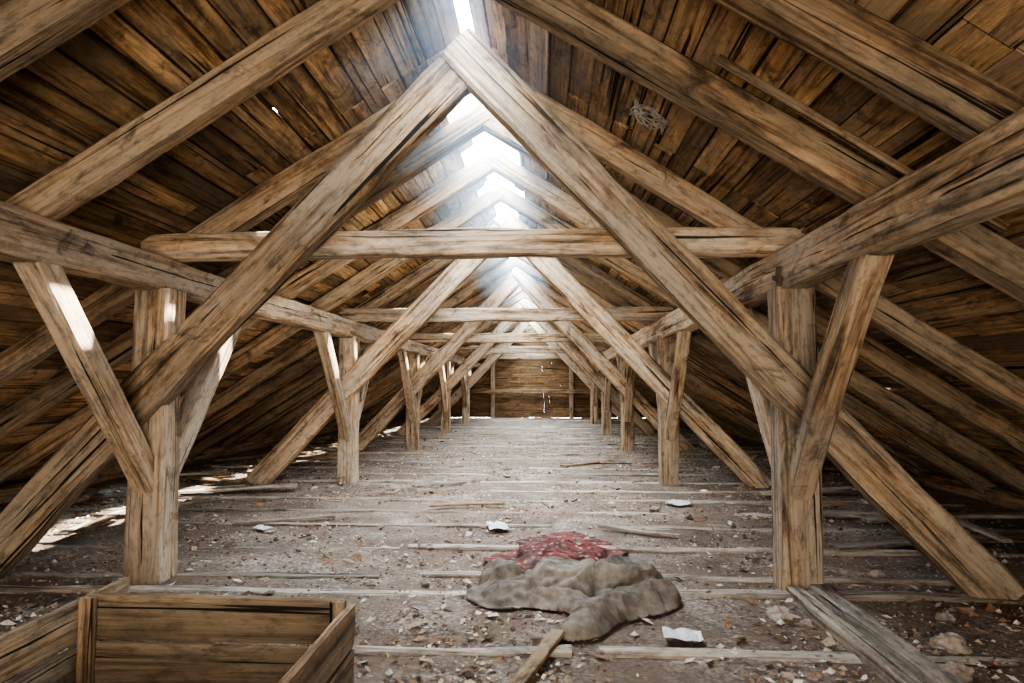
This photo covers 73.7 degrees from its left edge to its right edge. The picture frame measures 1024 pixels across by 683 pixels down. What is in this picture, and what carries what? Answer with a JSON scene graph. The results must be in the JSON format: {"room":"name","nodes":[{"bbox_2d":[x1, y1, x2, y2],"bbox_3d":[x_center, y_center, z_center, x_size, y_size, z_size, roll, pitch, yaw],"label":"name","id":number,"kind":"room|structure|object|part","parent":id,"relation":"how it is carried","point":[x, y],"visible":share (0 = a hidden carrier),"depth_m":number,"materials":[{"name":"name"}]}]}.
{"room":"attic","nodes":[
{"label":"attic","id":0,"kind":"room"},
{"bbox_2d":[0,0,1023,491],"bbox_3d":[0.056,0.213,13.595,13.577,4.280,35.884,0,-4,3],"label":"ceiling","id":1,"kind":"structure","parent":0,"point":[989,38],"depth_m":4.78,"materials":[{"name":"brown wood"}]},
{"bbox_2d":[629,99,668,134],"bbox_3d":[0.955,-1.565,4.747,0.258,0.185,0.241,0,-4,3],"label":"hanging wire","id":2,"kind":"object","parent":1,"relation":"hanging from","point":[659,118],"visible":1,"depth_m":4.72,"materials":[{"name":"metal"}]},
{"bbox_2d":[715,54,1007,232],"bbox_3d":[1.848,-1.059,3.640,1.499,0.974,0.057,0,-4,1],"label":"batten","id":3,"kind":"object","parent":1,"relation":"attached to","point":[723,62],"visible":0.71,"depth_m":3.64,"materials":[{"name":"brown wood"}]},
{"bbox_2d":[0,417,1023,682],"bbox_3d":[0.080,2.365,13.529,14.040,0.050,35.880,0,-4,3],"label":"floor","id":4,"kind":"structure","parent":0,"point":[704,615],"depth_m":5.94,"materials":[{"name":"wood"}]},
{"bbox_2d":[0,482,28,503],"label":"wall plate","id":5,"kind":"object","parent":4,"relation":"on","point":[9,493],"depth_m":8.77,"materials":[{"name":"brown wood"}]},
{"bbox_2d":[93,467,124,483],"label":"wall plate","id":6,"kind":"object","parent":4,"relation":"on","point":[111,473],"depth_m":10.77,"materials":[{"name":"brown wood"}]},
{"bbox_2d":[0,577,355,682],"bbox_3d":[-1.479,1.452,2.858,1.384,0.464,1.682,0,-4,3],"label":"wooden crate","id":7,"kind":"object","parent":4,"relation":"on","point":[101,622],"visible":1,"depth_m":3.33,"materials":[{"name":"brown wood"}]},
{"bbox_3d":[-2.076,1.485,3.334,0.072,0.460,0.055,0,-4,3],"label":"corner post","id":8,"kind":"part","parent":7,"relation":"part of","materials":[{"name":"brown wood"}]},
{"bbox_3d":[-1.456,1.270,3.364,1.280,0.034,0.053,0,-4,3],"label":"rail","id":9,"kind":"part","parent":7,"relation":"part of","materials":[{"name":"brown wood"}]},
{"bbox_3d":[-0.837,1.481,3.275,0.077,0.460,0.057,0,-4,3],"label":"corner post","id":10,"kind":"part","parent":7,"relation":"part of","materials":[{"name":"brown wood"}]},
{"bbox_2d":[125,483,297,495],"bbox_3d":[-4.096,2.036,9.401,2.185,0.070,0.204,1,-4,-13],"label":"plank","id":11,"kind":"object","parent":4,"relation":"on","point":[294,485],"visible":0.72,"depth_m":9.41,"materials":[{"name":"brown wood"}]},
{"bbox_2d":[53,432,390,535],"bbox_3d":[-4.404,2.219,12.854,2.573,0.151,13.013,0,-4,3],"label":"pile","id":12,"kind":"object","parent":4,"relation":"on","point":[85,527],"visible":0.55,"depth_m":10.16,"materials":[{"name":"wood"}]},
{"bbox_2d":[184,435,284,463],"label":"wall plate","id":13,"kind":"object","parent":4,"relation":"on","point":[212,452],"depth_m":14.90,"materials":[{"name":"brown wood"}]},
{"bbox_2d":[253,524,272,529],"bbox_3d":[-2.558,1.910,7.025,0.200,0.020,0.120,-3,-4,35],"label":"paper scrap","id":14,"kind":"object","parent":4,"relation":"on","point":[261,526],"visible":1,"depth_m":7.04,"materials":[{"name":"white paper"}]},
{"bbox_2d":[232,514,334,525],"bbox_3d":[-2.461,1.935,7.403,1.056,0.042,0.057,1,-4,-22],"label":"loose lath","id":15,"kind":"object","parent":4,"relation":"on","point":[333,515],"visible":1,"depth_m":7.38,"materials":[{"name":"brown wood"}]},
{"bbox_2d":[318,425,337,434],"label":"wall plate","id":16,"kind":"object","parent":4,"relation":"on","point":[333,428],"depth_m":21.63,"materials":[{"name":"brown wood"}]},
{"bbox_2d":[420,579,430,586],"bbox_3d":[-0.651,1.815,5.135,0.080,0.056,0.098,0,-4,3],"label":"rubble stone","id":17,"kind":"object","parent":4,"relation":"on","point":[425,583],"visible":1,"depth_m":5.11,"materials":[{"name":"beige stone"}]},
{"bbox_2d":[426,543,435,550],"bbox_3d":[-0.743,1.881,6.238,0.099,0.070,0.121,2,-4,-25],"label":"rubble stone","id":18,"kind":"object","parent":4,"relation":"on","point":[429,546],"visible":0.97,"depth_m":6.21,"materials":[{"name":"beige stone"}]},
{"bbox_2d":[413,480,466,486],"bbox_3d":[-1.056,2.105,10.098,0.860,0.034,0.084,2,-4,-33],"label":"loose lath","id":19,"kind":"object","parent":4,"relation":"on","point":[464,481],"visible":1,"depth_m":10.05,"materials":[{"name":"brown wood"}]},
{"bbox_2d":[429,502,504,507],"bbox_3d":[-0.544,1.989,8.331,0.922,0.043,0.078,1,-4,-10],"label":"loose lath","id":20,"kind":"object","parent":4,"relation":"on","point":[464,503],"visible":1,"depth_m":8.30,"materials":[{"name":"brown wood"}]},
{"bbox_2d":[189,257,752,457],"bbox_3d":[0.037,0.221,13.144,13.043,4.260,0.234,0,-4,3],"label":"rafters","id":21,"kind":"object","parent":4,"relation":"on","point":[288,390],"visible":0.34,"depth_m":13.21,"materials":[{"name":"brown wood"}]},
{"bbox_2d":[194,259,748,440],"bbox_3d":[-0.029,0.139,11.804,13.043,4.262,0.237,0,-4,2],"label":"rafters","id":22,"kind":"object","parent":4,"relation":"on","point":[223,415],"visible":0.32,"depth_m":11.86,"materials":[{"name":"brown wood"}]},
{"bbox_2d":[215,257,754,450],"bbox_3d":[0.099,0.307,14.494,13.043,4.268,0.261,0,-4,3],"label":"rafters","id":23,"kind":"object","parent":4,"relation":"on","point":[478,285],"visible":0.37,"depth_m":14.52,"materials":[{"name":"brown wood"}]},
{"bbox_2d":[318,448,652,558],"bbox_3d":[-0.009,2.149,10.705,4.402,0.037,10.320,-1,-4,11],"label":"splintered laths","id":24,"kind":"object","parent":4,"relation":"on","point":[450,455],"visible":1,"depth_m":9.43,"materials":[{"name":"brown wood"}]},
{"bbox_2d":[246,273,757,444],"bbox_3d":[0.175,0.402,16.013,13.038,4.260,0.240,0,-4,3],"label":"rafters","id":25,"kind":"object","parent":4,"relation":"on","point":[691,379],"visible":0.34,"depth_m":16.07,"materials":[{"name":"brown wood"}]},
{"bbox_2d":[360,325,654,417],"bbox_3d":[0.543,0.883,23.578,13.037,4.260,0.236,0,-4,3],"label":"rafters","id":26,"kind":"object","parent":4,"relation":"on","point":[637,378],"visible":0.06,"depth_m":23.67,"materials":[{"name":"brown wood"}]},
{"bbox_2d":[246,208,769,487],"bbox_3d":[-0.099,0.132,10.528,7.895,4.348,2.868,0,-4,3],"label":"roof truss","id":27,"kind":"object","parent":4,"relation":"on","point":[664,370],"depth_m":10.36,"materials":[{"name":"brown wood"}]},
{"bbox_2d":[360,322,655,422],"bbox_3d":[0.607,0.973,24.956,13.036,4.267,0.242,0,-4,3],"label":"rafters","id":28,"kind":"object","parent":4,"relation":"on","point":[463,355],"visible":0.12,"depth_m":25.04,"materials":[{"name":"brown wood"}]},
{"bbox_2d":[0,418,1023,666],"bbox_3d":[0.182,2.543,15.707,12.363,0.178,29.261,0,-4,3],"label":"joist","id":29,"kind":"object","parent":4,"relation":"on","point":[10,588],"visible":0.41,"depth_m":5.38,"materials":[{"name":"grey wood"}]},
{"bbox_2d":[486,521,508,529],"bbox_3d":[-0.151,1.909,7.109,0.200,0.032,0.350,1,-4,-9],"label":"paper scrap","id":30,"kind":"object","parent":29,"relation":"on","point":[498,524],"visible":1,"depth_m":7.09,"materials":[{"name":"white paper"}]},
{"bbox_2d":[0,0,1023,143],"bbox_3d":[-0.462,-0.432,2.896,13.040,4.264,0.230,0,-4,3],"label":"rafters","id":31,"kind":"object","parent":4,"relation":"on","point":[939,89],"visible":0.93,"depth_m":2.77,"materials":[{"name":"brown wood"}]},
{"bbox_2d":[367,322,656,420],"bbox_3d":[0.687,1.075,26.521,13.038,4.261,0.210,0,-4,3],"label":"rafters","id":32,"kind":"object","parent":4,"relation":"on","point":[511,329],"visible":0.09,"depth_m":26.56,"materials":[{"name":"brown wood"}]},
{"bbox_2d":[0,74,1023,414],"bbox_3d":[-0.333,-0.258,5.583,13.034,4.265,0.231,0,-4,3],"label":"rafters","id":33,"kind":"object","parent":4,"relation":"on","point":[949,353],"visible":0.62,"depth_m":5.51,"materials":[{"name":"brown wood"}]},
{"bbox_2d":[0,430,1023,682],"bbox_3d":[-0.124,2.239,11.870,11.493,0.094,20.108,0,-4,3],"label":"debris","id":34,"kind":"object","parent":4,"relation":"on","point":[828,641],"visible":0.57,"depth_m":5.76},
{"bbox_2d":[0,105,1023,456],"bbox_3d":[-0.281,-0.187,6.642,13.037,4.268,0.260,0,-4,3],"label":"rafters","id":35,"kind":"object","parent":4,"relation":"on","point":[431,151],"visible":0.5,"depth_m":6.66,"materials":[{"name":"brown wood"}]},
{"bbox_2d":[0,150,1023,493],"bbox_3d":[-0.218,-0.109,7.944,13.042,4.261,0.236,0,-4,2],"label":"rafters","id":36,"kind":"object","parent":4,"relation":"on","point":[520,177],"visible":0.54,"depth_m":7.96,"materials":[{"name":"brown wood"}]},
{"bbox_2d":[0,29,1023,597],"bbox_3d":[-0.360,-0.204,5.296,7.890,4.344,2.865,0,-4,3],"label":"roof truss","id":37,"kind":"object","parent":4,"relation":"on","point":[797,393],"depth_m":5.14,"materials":[{"name":"brown wood"}]},
{"bbox_2d":[269,297,759,440],"bbox_3d":[0.225,0.470,17.084,13.036,4.261,0.266,0,-4,3],"label":"rafters","id":38,"kind":"object","parent":4,"relation":"on","point":[447,327],"visible":0.18,"depth_m":17.12,"materials":[{"name":"brown wood"}]},
{"bbox_2d":[6,0,1023,303],"bbox_3d":[-0.408,-0.364,3.975,13.040,4.258,0.250,0,-4,3],"label":"rafters","id":39,"kind":"object","parent":4,"relation":"on","point":[989,255],"visible":0.88,"depth_m":3.98,"materials":[{"name":"brown wood"}]},
{"bbox_2d":[28,184,1001,492],"bbox_3d":[-0.153,-0.029,9.254,13.043,4.264,0.212,0,-4,3],"label":"rafters","id":40,"kind":"object","parent":4,"relation":"on","point":[464,215],"visible":0.51,"depth_m":9.28,"materials":[{"name":"brown wood"}]},
{"bbox_2d":[109,217,931,477],"bbox_3d":[-0.082,0.074,10.825,13.044,4.259,0.216,0,-4,3],"label":"rafters","id":41,"kind":"object","parent":4,"relation":"on","point":[589,270],"visible":0.41,"depth_m":10.88,"materials":[{"name":"brown wood"}]},
{"bbox_2d":[426,322,619,423],"bbox_3d":[0.657,1.123,26.232,7.885,4.348,2.868,0,-4,3],"label":"roof truss","id":42,"kind":"object","parent":4,"relation":"on","point":[468,380],"depth_m":26.07,"materials":[{"name":"brown wood"}]},
{"bbox_2d":[432,363,619,417],"bbox_3d":[0.915,2.021,31.264,9.200,2.976,0.320,0,-4,3],"label":"frame","id":43,"kind":"object","parent":4,"relation":"on","point":[492,391],"visible":0.59,"depth_m":31.15,"materials":[{"name":"brown wood"}]},
{"bbox_3d":[0.911,2.278,31.165,9.200,0.198,0.153,0,-4,3],"label":"rail","id":44,"kind":"part","parent":43,"relation":"part of","materials":[{"name":"brown wood"}]},
{"bbox_2d":[396,298,655,434],"bbox_3d":[0.407,0.791,20.997,7.888,4.347,2.872,0,-4,3],"label":"roof truss","id":45,"kind":"object","parent":4,"relation":"on","point":[448,378],"depth_m":20.85,"materials":[{"name":"brown wood"}]},
{"bbox_2d":[359,268,694,451],"bbox_3d":[0.151,0.460,15.762,7.896,4.344,2.869,0,-4,3],"label":"roof truss","id":46,"kind":"object","parent":4,"relation":"on","point":[415,369],"depth_m":15.61,"materials":[{"name":"brown wood"}]},
{"bbox_2d":[325,301,732,430],"bbox_3d":[0.427,0.734,21.263,13.046,4.257,0.197,0,-4,3],"label":"rafters","id":47,"kind":"object","parent":4,"relation":"on","point":[488,324],"visible":0.13,"depth_m":21.35,"materials":[{"name":"brown wood"}]},
{"bbox_2d":[336,321,721,427],"bbox_3d":[0.482,0.806,22.342,13.042,4.272,0.260,0,-4,3],"label":"rafters","id":48,"kind":"object","parent":4,"relation":"on","point":[497,323],"visible":0.09,"depth_m":22.40,"materials":[{"name":"brown wood"}]},
{"bbox_2d":[402,326,657,408],"bbox_3d":[0.863,1.307,30.195,13.041,4.263,0.230,0,-4,3],"label":"rafters","id":49,"kind":"object","parent":4,"relation":"on","point":[529,327],"visible":0.08,"depth_m":30.29,"materials":[{"name":"brown wood"}]},
{"bbox_2d":[508,629,564,682],"bbox_3d":[0.147,1.693,3.666,0.093,0.047,0.734,-1,-4,20],"label":"plank","id":50,"kind":"object","parent":4,"relation":"on","point":[534,663],"visible":1,"depth_m":3.61,"materials":[{"name":"brown wood"}]},
{"bbox_2d":[331,292,747,434],"bbox_3d":[0.351,0.636,19.699,13.045,4.258,0.234,0,-4,3],"label":"rafters","id":51,"kind":"object","parent":4,"relation":"on","point":[380,385],"visible":0.19,"depth_m":19.73,"materials":[{"name":"brown wood"}]},
{"bbox_2d":[423,330,656,400],"bbox_3d":[0.733,1.134,27.574,13.046,4.271,0.242,0,-4,3],"label":"rafters","id":52,"kind":"object","parent":4,"relation":"on","point":[496,343],"visible":0.05,"depth_m":27.64,"materials":[{"name":"brown wood"}]},
{"bbox_2d":[422,325,680,418],"bbox_3d":[0.800,1.220,28.850,13.041,4.270,0.248,0,-4,3],"label":"rafters","id":53,"kind":"object","parent":4,"relation":"on","point":[498,344],"visible":0.05,"depth_m":28.91,"materials":[{"name":"brown wood"}]},
{"bbox_2d":[483,532,627,570],"bbox_3d":[0.398,1.816,6.077,1.254,0.118,1.625,0,-4,3],"label":"patterned cloth","id":54,"kind":"object","parent":4,"relation":"on","point":[575,545],"visible":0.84,"depth_m":5.94,"materials":[{"name":"red fabric"}]},
{"bbox_2d":[367,286,760,437],"bbox_3d":[0.287,0.556,18.378,13.038,4.264,0.234,0,-4,2],"label":"rafters","id":55,"kind":"object","parent":4,"relation":"on","point":[519,289],"visible":0.2,"depth_m":18.30,"materials":[{"name":"brown wood"}]},
{"bbox_2d":[472,554,679,638],"bbox_3d":[0.429,1.646,4.664,1.459,0.282,1.328,0,-4,3],"label":"burlap sack","id":56,"kind":"object","parent":4,"relation":"on","point":[602,595],"visible":1,"depth_m":4.64,"materials":[{"name":"beige fabric"}]},
{"bbox_2d":[560,461,599,466],"bbox_3d":[1.269,2.272,12.686,0.990,0.038,0.103,3,-5,-42],"label":"loose lath","id":57,"kind":"object","parent":4,"relation":"on","point":[590,462],"visible":1,"depth_m":12.63,"materials":[{"name":"brown wood"}]},
{"bbox_2d":[598,524,679,537],"bbox_3d":[1.262,1.888,6.817,0.828,0.055,0.053,-2,-4,28],"label":"loose lath","id":58,"kind":"object","parent":4,"relation":"on","point":[599,525],"visible":1,"depth_m":6.80,"materials":[{"name":"brown wood"}]},
{"bbox_2d":[649,506,659,511],"bbox_3d":[1.694,2.000,8.129,0.132,0.075,0.134,0,-4,3],"label":"rubble stone","id":59,"kind":"object","parent":4,"relation":"on","point":[653,508],"visible":0.98,"depth_m":8.08,"materials":[{"name":"beige stone"}]},
{"bbox_2d":[663,499,692,504],"bbox_3d":[2.068,1.999,8.500,0.250,0.029,0.300,2,-4,-26],"label":"paper scrap","id":60,"kind":"object","parent":4,"relation":"on","point":[675,502],"visible":1,"depth_m":8.50,"materials":[{"name":"white paper"}]},
{"bbox_2d":[662,626,703,641],"bbox_3d":[1.000,1.714,4.006,0.220,0.027,0.180,-1,-4,8],"label":"paper scrap","id":61,"kind":"object","parent":4,"relation":"on","point":[685,634],"visible":1,"depth_m":4.01,"materials":[{"name":"white paper"}]},
{"bbox_2d":[722,426,762,442],"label":"wall plate","id":62,"kind":"object","parent":4,"relation":"on","point":[733,431],"depth_m":19.54,"materials":[{"name":"brown wood"}]},
{"bbox_2d":[765,605,792,621],"bbox_3d":[1.721,1.752,4.401,0.162,0.098,0.171,0,-4,3],"label":"rubble stone","id":63,"kind":"object","parent":4,"relation":"on","point":[775,613],"visible":0.84,"depth_m":4.36,"materials":[{"name":"beige stone"}]},
{"bbox_2d":[800,619,815,627],"bbox_3d":[1.854,1.763,4.265,0.094,0.056,0.079,-4,-5,44],"label":"rubble stone","id":64,"kind":"object","parent":4,"relation":"on","point":[810,623],"visible":0.98,"depth_m":4.25,"materials":[{"name":"beige stone"}]},
{"bbox_2d":[758,486,858,495],"bbox_3d":[4.411,2.023,9.343,2.160,0.092,0.208,1,-4,-11],"label":"plank","id":65,"kind":"object","parent":4,"relation":"on","point":[845,488],"visible":0.32,"depth_m":9.26,"materials":[{"name":"brown wood"}]},
{"bbox_2d":[653,436,1023,543],"bbox_3d":[4.469,2.177,12.272,2.495,0.186,12.296,0,-4,3],"label":"pile","id":66,"kind":"object","parent":4,"relation":"on","point":[995,538],"visible":0.41,"depth_m":7.41,"materials":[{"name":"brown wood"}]},
{"bbox_2d":[787,584,923,682],"bbox_3d":[1.906,1.661,3.087,0.115,0.114,3.550,0,-4,3],"label":"plank","id":67,"kind":"object","parent":4,"relation":"on","point":[869,655],"visible":0.94,"depth_m":3.83,"materials":[{"name":"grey wood"}]},
{"bbox_2d":[868,569,885,577],"bbox_3d":[2.865,1.827,5.363,0.111,0.065,0.105,2,-4,-25],"label":"rubble stone","id":68,"kind":"object","parent":4,"relation":"on","point":[876,573],"visible":1,"depth_m":5.34,"materials":[{"name":"beige stone"}]},
{"bbox_2d":[809,583,961,682],"bbox_3d":[2.110,1.668,3.102,0.139,0.104,3.600,0,-4,3],"label":"plank","id":69,"kind":"object","parent":4,"relation":"on","point":[879,635],"visible":0.87,"depth_m":3.90,"materials":[{"name":"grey wood"}]},
{"bbox_2d":[822,510,1023,518],"bbox_3d":[4.473,1.894,7.491,2.237,0.112,0.210,-1,-4,13],"label":"plank","id":70,"kind":"object","parent":4,"relation":"on","point":[826,513],"visible":0.56,"depth_m":7.38,"materials":[{"name":"brown wood"}]},
{"bbox_2d":[828,532,1023,550],"bbox_3d":[3.917,1.859,6.367,2.062,0.053,0.166,1,-4,-11],"label":"plank","id":71,"kind":"object","parent":4,"relation":"on","point":[890,542],"visible":0.55,"depth_m":6.22,"materials":[{"name":"brown wood"}]},
{"bbox_2d":[935,612,955,620],"bbox_3d":[2.764,1.764,4.370,0.109,0.063,0.110,0,-4,3],"label":"rubble stone","id":72,"kind":"object","parent":4,"relation":"on","point":[944,616],"visible":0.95,"depth_m":4.34,"materials":[{"name":"beige stone"}]},
{"bbox_2d":[928,632,972,654],"bbox_3d":[2.498,1.722,3.885,0.204,0.128,0.206,0,-4,3],"label":"rubble stone","id":73,"kind":"object","parent":4,"relation":"on","point":[954,643],"visible":0.95,"depth_m":3.84,"materials":[{"name":"beige stone"}]},
{"bbox_2d":[936,659,974,682],"bbox_3d":[2.277,1.699,3.512,0.173,0.103,0.181,-2,-4,32],"label":"rubble stone","id":74,"kind":"object","parent":4,"relation":"on","point":[961,672],"visible":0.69,"depth_m":3.48,"materials":[{"name":"beige stone"}]},
{"bbox_2d":[913,472,1023,511],"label":"wall plate","id":75,"kind":"object","parent":4,"relation":"on","point":[1007,498],"depth_m":9.00,"materials":[{"name":"brown wood"}]},
{"bbox_2d":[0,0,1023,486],"bbox_3d":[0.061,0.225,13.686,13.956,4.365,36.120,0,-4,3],"label":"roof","id":76,"kind":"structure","parent":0,"point":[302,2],"depth_m":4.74,"materials":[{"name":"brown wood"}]},
{"bbox_2d":[0,201,480,368],"bbox_3d":[-2.385,0.017,13.853,0.295,0.306,35.190,0,-4,3],"label":"purlin","id":77,"kind":"object","parent":76,"relation":"attached to","point":[25,235],"visible":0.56,"depth_m":4.82,"materials":[{"name":"brown wood"}]},
{"bbox_2d":[587,108,1023,365],"bbox_3d":[2.520,-0.006,13.617,0.295,0.348,35.190,0,-4,3],"label":"purlin","id":78,"kind":"object","parent":76,"relation":"attached to","point":[981,179],"visible":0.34,"depth_m":3.33,"materials":[{"name":"brown wood"}]},
{"bbox_2d":[772,266,782,285],"bbox_3d":[1.951,-0.475,4.978,0.100,0.140,0.061,0,-4,3],"label":"strap","id":79,"kind":"object","parent":78,"relation":"attached to","point":[777,277],"visible":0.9,"depth_m":4.96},
{"bbox_2d":[397,328,657,417],"bbox_3d":[0.924,1.367,31.496,13.619,4.270,0.054,0,-4,3],"label":"wall","id":80,"kind":"structure","parent":0,"point":[509,373],"depth_m":31.44,"materials":[{"name":"brown wood"}]}
]}

